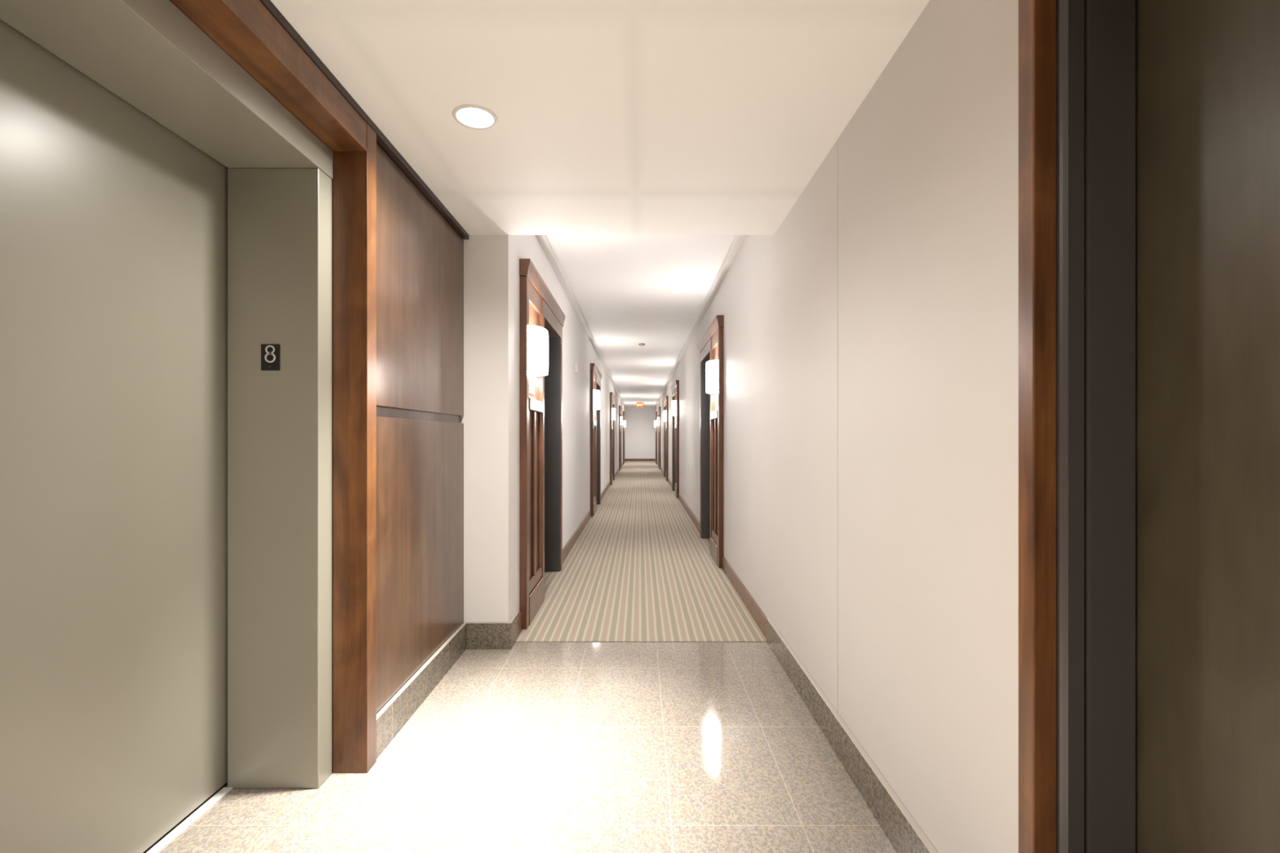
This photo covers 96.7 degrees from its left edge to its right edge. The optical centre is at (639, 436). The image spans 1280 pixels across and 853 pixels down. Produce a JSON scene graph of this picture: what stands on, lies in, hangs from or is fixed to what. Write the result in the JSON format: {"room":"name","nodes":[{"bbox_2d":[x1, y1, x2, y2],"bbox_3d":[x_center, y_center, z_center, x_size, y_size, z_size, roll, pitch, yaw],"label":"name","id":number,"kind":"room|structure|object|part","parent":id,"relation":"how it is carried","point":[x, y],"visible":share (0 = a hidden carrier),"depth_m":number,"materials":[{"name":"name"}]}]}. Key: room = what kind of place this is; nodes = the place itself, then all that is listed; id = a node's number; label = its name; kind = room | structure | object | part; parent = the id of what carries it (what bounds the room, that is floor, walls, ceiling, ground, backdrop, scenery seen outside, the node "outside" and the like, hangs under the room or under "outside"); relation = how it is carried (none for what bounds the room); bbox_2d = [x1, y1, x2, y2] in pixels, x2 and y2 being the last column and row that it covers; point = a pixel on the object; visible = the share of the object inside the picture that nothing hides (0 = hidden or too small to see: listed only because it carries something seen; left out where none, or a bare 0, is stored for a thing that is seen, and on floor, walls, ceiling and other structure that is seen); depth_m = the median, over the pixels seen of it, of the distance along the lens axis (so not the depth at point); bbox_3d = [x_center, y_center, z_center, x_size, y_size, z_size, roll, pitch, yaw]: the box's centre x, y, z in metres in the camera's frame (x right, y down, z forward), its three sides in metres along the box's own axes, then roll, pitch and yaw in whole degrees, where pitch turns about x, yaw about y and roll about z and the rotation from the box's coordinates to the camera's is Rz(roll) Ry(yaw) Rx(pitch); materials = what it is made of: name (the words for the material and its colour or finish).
{"room":"apartment building corridor","nodes":[
{"label":"apartment building corridor","id":0,"kind":"room"},
{"bbox_2d":[169,0,333,761],"bbox_3d":[-1.476,0.028,0.655,0.848,2.405,5.310,0,0,0],"label":"wall","id":1,"kind":"structure","parent":0,"point":[170,0],"depth_m":2.15,"materials":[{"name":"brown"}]},
{"bbox_2d":[0,0,333,852],"bbox_3d":[-1.310,0.094,1.459,0.380,2.272,1.238,0,0,0],"label":"door","id":2,"kind":"structure","parent":1,"relation":"in","point":[166,495],"depth_m":1.65,"materials":[{"name":"paint"}]},
{"bbox_3d":[-1.477,0.124,1.460,0.046,2.188,1.200,0,0,0],"label":"panel","id":3,"kind":"part","parent":2,"relation":"part of","materials":[{"name":"paint"}]},
{"bbox_3d":[-1.437,1.227,1.459,0.032,0.006,1.054,0,0,0],"label":"sill","id":4,"kind":"part","parent":2,"relation":"part of","materials":[{"name":"silver metal"}]},
{"bbox_2d":[261,344,279,370],"bbox_3d":[-1.289,-0.278,1.984,0.065,0.091,0.004,0,0,0],"label":"number sign","id":5,"kind":"object","parent":2,"relation":"attached to","point":[270,353],"visible":1,"depth_m":1.98,"materials":[{"name":"black plastic"}]},
{"bbox_2d":[170,0,376,773],"bbox_3d":[-1.060,0.041,1.459,0.126,2.378,1.388,0,0,0],"label":"door frame","id":6,"kind":"structure","parent":1,"relation":"attached to","point":[246,30],"depth_m":2.08,"materials":[{"name":"brown wood"}]},
{"bbox_3d":[-1.060,0.041,2.116,0.126,2.378,0.074,0,0,0],"label":"post","id":7,"kind":"part","parent":6,"relation":"part of","materials":[{"name":"brown wood"}]},
{"bbox_2d":[260,0,469,239],"bbox_3d":[-1.023,-1.161,0.655,0.058,0.027,5.310,0,0,0],"label":"trim","id":8,"kind":"structure","parent":1,"relation":"attached to","point":[384,143],"depth_m":2.20,"materials":[{"name":"brown wood"}]},
{"bbox_2d":[376,142,463,712],"bbox_3d":[-1.038,-0.035,2.731,0.028,2.218,1.151,0,0,0],"label":"panelling","id":9,"kind":"object","parent":1,"relation":"attached to","point":[420,255],"visible":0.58,"depth_m":2.60,"materials":[{"name":"brown wood"}]},
{"bbox_3d":[-1.038,-0.633,2.731,0.028,1.022,1.151,0,0,0],"label":"panel","id":10,"kind":"part","parent":9,"relation":"part of","materials":[{"name":"brown wood"}]},
{"bbox_3d":[-1.038,0.498,2.731,0.028,1.152,1.151,0,0,0],"label":"panel","id":11,"kind":"part","parent":9,"relation":"part of","materials":[{"name":"brown wood"}]},
{"bbox_2d":[376,622,466,758],"bbox_3d":[-1.028,1.155,2.732,0.047,0.150,1.155,0,0,0],"label":"baseboard","id":12,"kind":"structure","parent":1,"relation":"attached to","point":[398,709],"depth_m":2.56,"materials":[{"name":"stone"}]},
{"bbox_2d":[142,461,896,852],"bbox_3d":[-0.200,1.278,13.450,3.400,0.104,31.100,0,0,0],"label":"floor","id":13,"kind":"structure","parent":0,"point":[527,747],"depth_m":2.25,"materials":[{"name":"stone"}]},
{"bbox_2d":[460,235,625,622],"bbox_3d":[-1.008,-0.145,16.105,0.484,2.750,25.590,0,0,0],"label":"wall","id":14,"kind":"structure","parent":0,"point":[491,419],"depth_m":3.31,"materials":[{"name":"paint"}]},
{"bbox_2d":[466,615,516,649],"bbox_3d":[-0.875,1.154,3.360,0.259,0.152,0.140,0,0,0],"label":"baseboard","id":15,"kind":"structure","parent":14,"relation":"attached to","point":[479,635],"depth_m":3.29,"materials":[{"name":"stone"}]},
{"bbox_2d":[516,611,522,637],"bbox_3d":[-0.758,1.169,3.525,0.016,0.114,0.188,0,0,0],"label":"baseboard","id":16,"kind":"structure","parent":14,"relation":"attached to","point":[519,617],"depth_m":3.54,"materials":[{"name":"brown wood"}]},
{"bbox_2d":[519,258,564,629],"bbox_3d":[-0.850,0.049,4.463,0.303,2.362,1.705,0,0,0],"label":"door","id":17,"kind":"structure","parent":14,"relation":"in","point":[541,411],"depth_m":4.17,"materials":[{"name":"brown wood"}]},
{"bbox_3d":[-0.744,0.102,3.658,0.047,2.255,0.075,0,0,0],"label":"casing","id":18,"kind":"part","parent":17,"relation":"part of","materials":[{"name":"brown wood"}]},
{"bbox_2d":[528,377,533,394],"bbox_3d":[-0.742,-0.345,3.890,0.006,0.100,0.200,0,0,0],"label":"sign","id":19,"kind":"object","parent":17,"relation":"attached to","point":[531,381],"visible":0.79,"depth_m":3.87,"materials":[{"name":"white plastic"}]},
{"bbox_3d":[-0.756,0.102,3.958,0.021,2.255,0.525,0,0,0],"label":"panel","id":20,"kind":"part","parent":17,"relation":"part of","materials":[{"name":"brown wood"}]},
{"bbox_3d":[-0.736,0.998,3.958,0.020,0.075,0.525,0,0,0],"label":"rail","id":21,"kind":"part","parent":17,"relation":"part of","materials":[{"name":"brown wood"}]},
{"bbox_3d":[-0.736,-0.963,3.958,0.020,0.125,0.525,0,0,0],"label":"rail","id":22,"kind":"part","parent":17,"relation":"part of","materials":[{"name":"brown wood"}]},
{"bbox_3d":[-0.730,-0.217,3.958,0.032,0.085,0.525,0,0,0],"label":"rail","id":23,"kind":"part","parent":17,"relation":"part of","materials":[{"name":"brown wood"}]},
{"bbox_2d":[528,324,548,376],"bbox_3d":[-0.691,-0.586,3.920,0.109,0.298,0.382,0,0,0],"label":"wall sconce","id":24,"kind":"object","parent":17,"relation":"attached to","point":[538,335],"visible":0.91,"depth_m":3.77,"materials":[{"name":"white glass"}]},
{"bbox_3d":[-0.732,-1.079,4.463,0.068,0.105,1.705,0,0,0],"label":"cornice","id":25,"kind":"part","parent":17,"relation":"part of","materials":[{"name":"brown wood"}]},
{"bbox_3d":[-0.744,0.102,4.256,0.047,2.255,0.072,0,0,0],"label":"casing","id":26,"kind":"part","parent":17,"relation":"part of","materials":[{"name":"brown wood"}]},
{"bbox_3d":[-0.865,0.142,5.184,0.273,2.175,0.029,0,0,0],"label":"frame","id":27,"kind":"part","parent":17,"relation":"part of","materials":[{"name":"paint"}]},
{"bbox_3d":[-0.744,0.102,5.240,0.047,2.255,0.080,0,0,0],"label":"casing","id":28,"kind":"part","parent":17,"relation":"part of","materials":[{"name":"brown wood"}]},
{"bbox_2d":[574,362,577,373],"bbox_3d":[-0.749,-0.810,6.700,0.034,0.120,0.100,0,0,0],"label":"wall box","id":29,"kind":"object","parent":14,"relation":"attached to","point":[575,363],"visible":1,"depth_m":6.65,"materials":[{"name":"white plastic"}]},
{"bbox_2d":[562,509,591,563],"bbox_3d":[-0.758,1.169,7.015,0.016,0.114,3.468,0,0,0],"label":"baseboard","id":30,"kind":"structure","parent":14,"relation":"attached to","point":[566,550],"depth_m":6.58,"materials":[{"name":"brown wood"}]},
{"bbox_2d":[535,235,626,408],"bbox_3d":[-0.736,-1.498,16.115,0.060,0.045,25.570,0,0,0],"label":"trim","id":31,"kind":"structure","parent":14,"relation":"attached to","point":[543,240],"depth_m":5.85,"materials":[{"name":"white paint"}]},
{"bbox_2d":[590,363,601,516],"bbox_3d":[-0.850,0.049,9.592,0.303,2.362,1.705,0,0,0],"label":"door","id":32,"kind":"structure","parent":14,"relation":"in","point":[595,375],"depth_m":9.31,"materials":[{"name":"brown wood"}]},
{"bbox_3d":[-0.744,0.102,8.787,0.047,2.255,0.075,0,0,0],"label":"casing","id":33,"kind":"part","parent":32,"relation":"part of","materials":[{"name":"brown wood"}]},
{"bbox_3d":[-0.736,-0.963,9.088,0.020,0.125,0.525,0,0,0],"label":"rail","id":34,"kind":"part","parent":32,"relation":"part of","materials":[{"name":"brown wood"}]},
{"bbox_3d":[-0.744,0.102,9.386,0.047,2.255,0.072,0,0,0],"label":"casing","id":35,"kind":"part","parent":32,"relation":"part of","materials":[{"name":"brown wood"}]},
{"bbox_3d":[-0.732,-1.079,9.592,0.068,0.105,1.705,0,0,0],"label":"cornice","id":36,"kind":"part","parent":32,"relation":"part of","materials":[{"name":"brown wood"}]},
{"bbox_2d":[593,389,599,409],"bbox_3d":[-0.691,-0.586,9.050,0.109,0.298,0.382,0,0,0],"label":"wall sconce","id":37,"kind":"object","parent":32,"relation":"attached to","point":[596,393],"visible":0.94,"depth_m":8.90,"materials":[{"name":"white glass"}]},
{"bbox_3d":[-0.865,0.142,10.315,0.273,2.175,0.029,0,0,0],"label":"frame","id":38,"kind":"part","parent":32,"relation":"part of","materials":[{"name":"paint"}]},
{"bbox_3d":[-0.744,0.102,10.370,0.047,2.255,0.080,0,0,0],"label":"casing","id":39,"kind":"part","parent":32,"relation":"part of","materials":[{"name":"brown wood"}]},
{"bbox_2d":[600,480,610,500],"bbox_3d":[-0.758,1.169,12.430,0.016,0.114,4.038,0,0,0],"label":"baseboard","id":40,"kind":"structure","parent":14,"relation":"attached to","point":[608,485],"depth_m":12.30,"materials":[{"name":"brown wood"}]},
{"bbox_2d":[609,392,615,484],"bbox_3d":[-0.850,0.049,15.293,0.303,2.362,1.705,0,0,0],"label":"door","id":41,"kind":"structure","parent":14,"relation":"in","point":[612,397],"depth_m":14.76,"materials":[{"name":"brown wood"}]},
{"bbox_3d":[-0.744,0.102,14.488,0.047,2.255,0.075,0,0,0],"label":"casing","id":42,"kind":"part","parent":41,"relation":"part of","materials":[{"name":"brown wood"}]},
{"bbox_3d":[-0.744,0.102,15.086,0.047,2.255,0.072,0,0,0],"label":"casing","id":43,"kind":"part","parent":41,"relation":"part of","materials":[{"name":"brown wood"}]},
{"bbox_3d":[-0.732,-1.079,15.293,0.068,0.105,1.705,0,0,0],"label":"cornice","id":44,"kind":"part","parent":41,"relation":"part of","materials":[{"name":"brown wood"}]},
{"bbox_2d":[611,408,615,420],"bbox_3d":[-0.691,-0.586,14.750,0.109,0.298,0.382,0,0,0],"label":"wall sconce","id":45,"kind":"object","parent":41,"relation":"attached to","point":[613,410],"visible":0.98,"depth_m":14.59,"materials":[{"name":"white glass"}]},
{"bbox_3d":[-0.865,0.142,16.015,0.273,2.175,0.029,0,0,0],"label":"frame","id":46,"kind":"part","parent":41,"relation":"part of","materials":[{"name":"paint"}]},
{"bbox_3d":[-0.744,0.102,16.070,0.047,2.255,0.080,0,0,0],"label":"casing","id":47,"kind":"part","parent":41,"relation":"part of","materials":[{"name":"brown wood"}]},
{"bbox_2d":[618,405,622,471],"bbox_3d":[-0.850,0.049,21.442,0.303,2.362,1.705,0,0,0],"label":"door","id":48,"kind":"structure","parent":14,"relation":"in","point":[620,406],"depth_m":20.60,"materials":[{"name":"brown wood"}]},
{"bbox_3d":[-0.744,0.102,20.637,0.047,2.255,0.075,0,0,0],"label":"casing","id":49,"kind":"part","parent":48,"relation":"part of","materials":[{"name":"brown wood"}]},
{"bbox_3d":[-0.865,0.142,22.165,0.273,2.175,0.029,0,0,0],"label":"frame","id":50,"kind":"part","parent":48,"relation":"part of","materials":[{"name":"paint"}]},
{"bbox_2d":[620,416,622,425],"bbox_3d":[-0.691,-0.586,20.900,0.109,0.298,0.382,0,0,0],"label":"wall sconce","id":51,"kind":"object","parent":48,"relation":"attached to","point":[621,417],"visible":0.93,"depth_m":20.75,"materials":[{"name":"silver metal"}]},
{"bbox_2d":[622,411,625,464],"bbox_3d":[-0.850,0.049,26.043,0.303,2.362,1.705,0,0,0],"label":"door","id":52,"kind":"structure","parent":14,"relation":"in","point":[624,412],"depth_m":25.20,"materials":[{"name":"brown wood"}]},
{"bbox_3d":[-0.744,0.102,25.238,0.047,2.255,0.075,0,0,0],"label":"casing","id":53,"kind":"part","parent":52,"relation":"part of","materials":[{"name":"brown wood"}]},
{"bbox_3d":[-0.744,0.102,25.836,0.047,2.255,0.072,0,0,0],"label":"casing","id":54,"kind":"part","parent":52,"relation":"part of","materials":[{"name":"brown wood"}]},
{"bbox_2d":[270,0,929,235],"bbox_3d":[-0.200,-1.397,0.605,3.400,0.445,5.410,0,0,0],"label":"ceiling","id":55,"kind":"structure","parent":0,"point":[615,117],"depth_m":1.97,"materials":[{"name":"paint"}]},
{"bbox_2d":[452,104,497,129],"bbox_3d":[-0.605,-1.172,2.090,0.162,0.006,0.162,0,0,0],"label":"recessed light","id":56,"kind":"object","parent":55,"relation":"in","point":[474,116],"visible":1,"depth_m":2.08,"materials":[{"name":"white plastic"}]},
{"bbox_2d":[625,407,655,458],"bbox_3d":[0.000,-0.145,28.950,2.600,2.750,0.100,0,0,0],"label":"wall","id":57,"kind":"structure","parent":0,"point":[640,428],"depth_m":28.90,"materials":[{"name":"paint"}]},
{"bbox_2d":[625,458,654,461],"bbox_3d":[0.007,1.169,28.890,1.506,0.114,0.020,0,0,0],"label":"baseboard","id":58,"kind":"structure","parent":57,"relation":"attached to","point":[626,460],"depth_m":28.88,"materials":[{"name":"brown wood"}]},
{"bbox_2d":[546,235,735,407],"bbox_3d":[0.000,-1.570,16.155,2.600,0.100,25.690,0,0,0],"label":"ceiling","id":59,"kind":"structure","parent":0,"point":[629,291],"depth_m":5.96,"materials":[{"name":"paint"}]},
{"bbox_2d":[636,402,643,407],"bbox_3d":[0.000,-1.413,25.023,0.320,0.215,0.055,0,0,0],"label":"exit sign","id":60,"kind":"object","parent":59,"relation":"hanging from","point":[638,404],"visible":1,"depth_m":25.00,"materials":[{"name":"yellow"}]},
{"bbox_2d":[655,0,1017,852],"bbox_3d":[1.015,-0.145,15.030,0.470,2.750,27.739,0,0,0],"label":"wall","id":61,"kind":"structure","parent":0,"point":[927,162],"depth_m":1.69,"materials":[{"name":"paint"}]},
{"bbox_2d":[654,411,657,464],"bbox_3d":[0.864,0.049,26.343,0.303,2.362,1.705,0,0,0],"label":"door","id":62,"kind":"structure","parent":61,"relation":"in","point":[655,413],"depth_m":25.50,"materials":[{"name":"brown wood"}]},
{"bbox_3d":[0.878,0.142,27.064,0.273,2.175,0.029,0,0,0],"label":"frame","id":63,"kind":"part","parent":62,"relation":"part of","materials":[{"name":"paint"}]},
{"bbox_3d":[0.757,0.102,25.538,0.047,2.255,0.075,0,0,0],"label":"casing","id":64,"kind":"part","parent":62,"relation":"part of","materials":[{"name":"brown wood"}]},
{"bbox_2d":[657,406,661,469],"bbox_3d":[0.864,0.049,22.142,0.303,2.362,1.705,0,0,0],"label":"door","id":65,"kind":"structure","parent":61,"relation":"in","point":[659,407],"depth_m":21.30,"materials":[{"name":"brown wood"}]},
{"bbox_2d":[657,417,659,425],"bbox_3d":[0.705,-0.586,21.600,0.109,0.298,0.382,0,0,0],"label":"wall sconce","id":66,"kind":"object","parent":65,"relation":"attached to","point":[658,418],"visible":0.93,"depth_m":21.44,"materials":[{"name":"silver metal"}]},
{"bbox_3d":[0.757,0.102,22.920,0.047,2.255,0.080,0,0,0],"label":"casing","id":67,"kind":"part","parent":65,"relation":"part of","materials":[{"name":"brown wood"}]},
{"bbox_3d":[0.757,0.102,21.936,0.047,2.255,0.072,0,0,0],"label":"casing","id":68,"kind":"part","parent":65,"relation":"part of","materials":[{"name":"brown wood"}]},
{"bbox_3d":[0.757,0.102,21.337,0.047,2.255,0.075,0,0,0],"label":"casing","id":69,"kind":"part","parent":65,"relation":"part of","materials":[{"name":"brown wood"}]},
{"bbox_2d":[663,395,668,481],"bbox_3d":[0.864,0.049,16.543,0.303,2.362,1.705,0,0,0],"label":"door","id":70,"kind":"structure","parent":61,"relation":"in","point":[666,398],"depth_m":15.74,"materials":[{"name":"brown wood"}]},
{"bbox_3d":[0.757,0.102,17.320,0.047,2.255,0.080,0,0,0],"label":"casing","id":71,"kind":"part","parent":70,"relation":"part of","materials":[{"name":"brown wood"}]},
{"bbox_2d":[662,410,666,421],"bbox_3d":[0.705,-0.586,16.000,0.109,0.298,0.382,0,0,0],"label":"wall sconce","id":72,"kind":"object","parent":70,"relation":"attached to","point":[664,411],"visible":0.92,"depth_m":15.86,"materials":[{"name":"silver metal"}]},
{"bbox_3d":[0.878,0.142,17.265,0.273,2.175,0.029,0,0,0],"label":"frame","id":73,"kind":"part","parent":70,"relation":"part of","materials":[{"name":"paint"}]},
{"bbox_3d":[0.757,0.102,16.336,0.047,2.255,0.072,0,0,0],"label":"casing","id":74,"kind":"part","parent":70,"relation":"part of","materials":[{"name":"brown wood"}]},
{"bbox_3d":[0.746,-1.079,16.543,0.068,0.105,1.705,0,0,0],"label":"cornice","id":75,"kind":"part","parent":70,"relation":"part of","materials":[{"name":"brown wood"}]},
{"bbox_3d":[0.757,0.102,15.738,0.047,2.255,0.075,0,0,0],"label":"casing","id":76,"kind":"part","parent":70,"relation":"part of","materials":[{"name":"brown wood"}]},
{"bbox_2d":[667,477,671,487],"bbox_3d":[0.772,1.169,14.355,0.016,0.114,2.688,0,0,0],"label":"baseboard","id":77,"kind":"structure","parent":61,"relation":"attached to","point":[669,482],"depth_m":14.59,"materials":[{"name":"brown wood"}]},
{"bbox_2d":[671,380,679,497],"bbox_3d":[0.864,0.049,12.193,0.303,2.362,1.705,0,0,0],"label":"door","id":78,"kind":"structure","parent":61,"relation":"in","point":[675,387],"depth_m":11.86,"materials":[{"name":"brown wood"}]},
{"bbox_3d":[0.757,0.102,12.970,0.047,2.255,0.080,0,0,0],"label":"casing","id":79,"kind":"part","parent":78,"relation":"part of","materials":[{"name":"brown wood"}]},
{"bbox_3d":[0.878,0.142,12.915,0.273,2.175,0.029,0,0,0],"label":"frame","id":80,"kind":"part","parent":78,"relation":"part of","materials":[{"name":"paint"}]},
{"bbox_2d":[671,400,676,415],"bbox_3d":[0.705,-0.586,11.650,0.109,0.298,0.382,0,0,0],"label":"wall sconce","id":81,"kind":"object","parent":78,"relation":"attached to","point":[673,402],"visible":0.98,"depth_m":11.49,"materials":[{"name":"white glass"}]},
{"bbox_3d":[0.746,-1.079,12.193,0.068,0.105,1.705,0,0,0],"label":"cornice","id":82,"kind":"part","parent":78,"relation":"part of","materials":[{"name":"brown wood"}]},
{"bbox_3d":[0.757,0.102,11.387,0.047,2.255,0.075,0,0,0],"label":"casing","id":83,"kind":"part","parent":78,"relation":"part of","materials":[{"name":"brown wood"}]},
{"bbox_2d":[678,493,700,533],"bbox_3d":[0.772,1.169,9.155,0.016,0.114,4.388,0,0,0],"label":"baseboard","id":84,"kind":"structure","parent":61,"relation":"attached to","point":[692,516],"depth_m":8.66,"materials":[{"name":"brown wood"}]},
{"bbox_2d":[653,235,746,408],"bbox_3d":[0.750,-1.498,16.115,0.060,0.045,25.570,0,0,0],"label":"trim","id":85,"kind":"structure","parent":61,"relation":"attached to","point":[738,240],"depth_m":5.85,"materials":[{"name":"white paint"}]},
{"bbox_2d":[697,315,724,568],"bbox_3d":[0.864,0.049,6.143,0.303,2.362,1.705,0,0,0],"label":"door","id":86,"kind":"structure","parent":61,"relation":"in","point":[711,346],"depth_m":5.79,"materials":[{"name":"brown wood"}]},
{"bbox_3d":[0.757,0.102,6.920,0.047,2.255,0.080,0,0,0],"label":"casing","id":87,"kind":"part","parent":86,"relation":"part of","materials":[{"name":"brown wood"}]},
{"bbox_3d":[0.878,0.142,6.864,0.273,2.175,0.029,0,0,0],"label":"frame","id":88,"kind":"part","parent":86,"relation":"part of","materials":[{"name":"paint"}]},
{"bbox_3d":[0.746,-1.079,6.143,0.068,0.105,1.705,0,0,0],"label":"cornice","id":89,"kind":"part","parent":86,"relation":"part of","materials":[{"name":"brown wood"}]},
{"bbox_2d":[706,360,717,393],"bbox_3d":[0.705,-0.586,5.600,0.109,0.298,0.382,0,0,0],"label":"wall sconce","id":90,"kind":"object","parent":86,"relation":"attached to","point":[711,366],"visible":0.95,"depth_m":5.45,"materials":[{"name":"white glass"}]},
{"bbox_3d":[0.757,0.102,5.936,0.047,2.255,0.072,0,0,0],"label":"casing","id":91,"kind":"part","parent":86,"relation":"part of","materials":[{"name":"brown wood"}]},
{"bbox_3d":[0.744,-0.217,5.638,0.032,0.085,0.525,0,0,0],"label":"rail","id":92,"kind":"part","parent":86,"relation":"part of","materials":[{"name":"brown wood"}]},
{"bbox_3d":[0.750,0.998,5.638,0.020,0.075,0.525,0,0,0],"label":"rail","id":93,"kind":"part","parent":86,"relation":"part of","materials":[{"name":"brown wood"}]},
{"bbox_3d":[0.750,-0.963,5.638,0.020,0.125,0.525,0,0,0],"label":"rail","id":94,"kind":"part","parent":86,"relation":"part of","materials":[{"name":"brown wood"}]},
{"bbox_3d":[0.770,0.102,5.638,0.021,2.255,0.525,0,0,0],"label":"panel","id":95,"kind":"part","parent":86,"relation":"part of","materials":[{"name":"brown wood"}]},
{"bbox_3d":[0.757,0.102,5.338,0.047,2.255,0.075,0,0,0],"label":"casing","id":96,"kind":"part","parent":86,"relation":"part of","materials":[{"name":"brown wood"}]},
{"bbox_2d":[721,555,937,852],"bbox_3d":[0.769,1.159,3.231,0.022,0.142,4.137,0,0,0],"label":"baseboard","id":97,"kind":"structure","parent":61,"relation":"attached to","point":[902,831],"depth_m":2.09,"materials":[{"name":"stone"}]},
{"bbox_3d":[1.015,0.028,-0.419,0.470,2.405,3.161,0,0,0],"label":"wall","id":98,"kind":"structure","parent":0,"visible":0},
{"bbox_2d":[1017,0,1279,852],"bbox_3d":[0.899,0.100,0.620,0.259,2.260,1.080,0,0,0],"label":"door","id":99,"kind":"structure","parent":98,"relation":"in","point":[1148,131],"depth_m":1.08,"materials":[{"name":"brown wood"}]},
{"bbox_3d":[0.793,0.100,1.137,0.046,2.260,0.047,0,0,0],"label":"casing","id":100,"kind":"part","parent":99,"relation":"part of","materials":[{"name":"brown wood"}]},
{"bbox_3d":[0.888,0.130,1.115,0.142,2.200,0.035,0,0,0],"label":"frame","id":101,"kind":"part","parent":99,"relation":"part of","materials":[{"name":"paint"}]}
]}

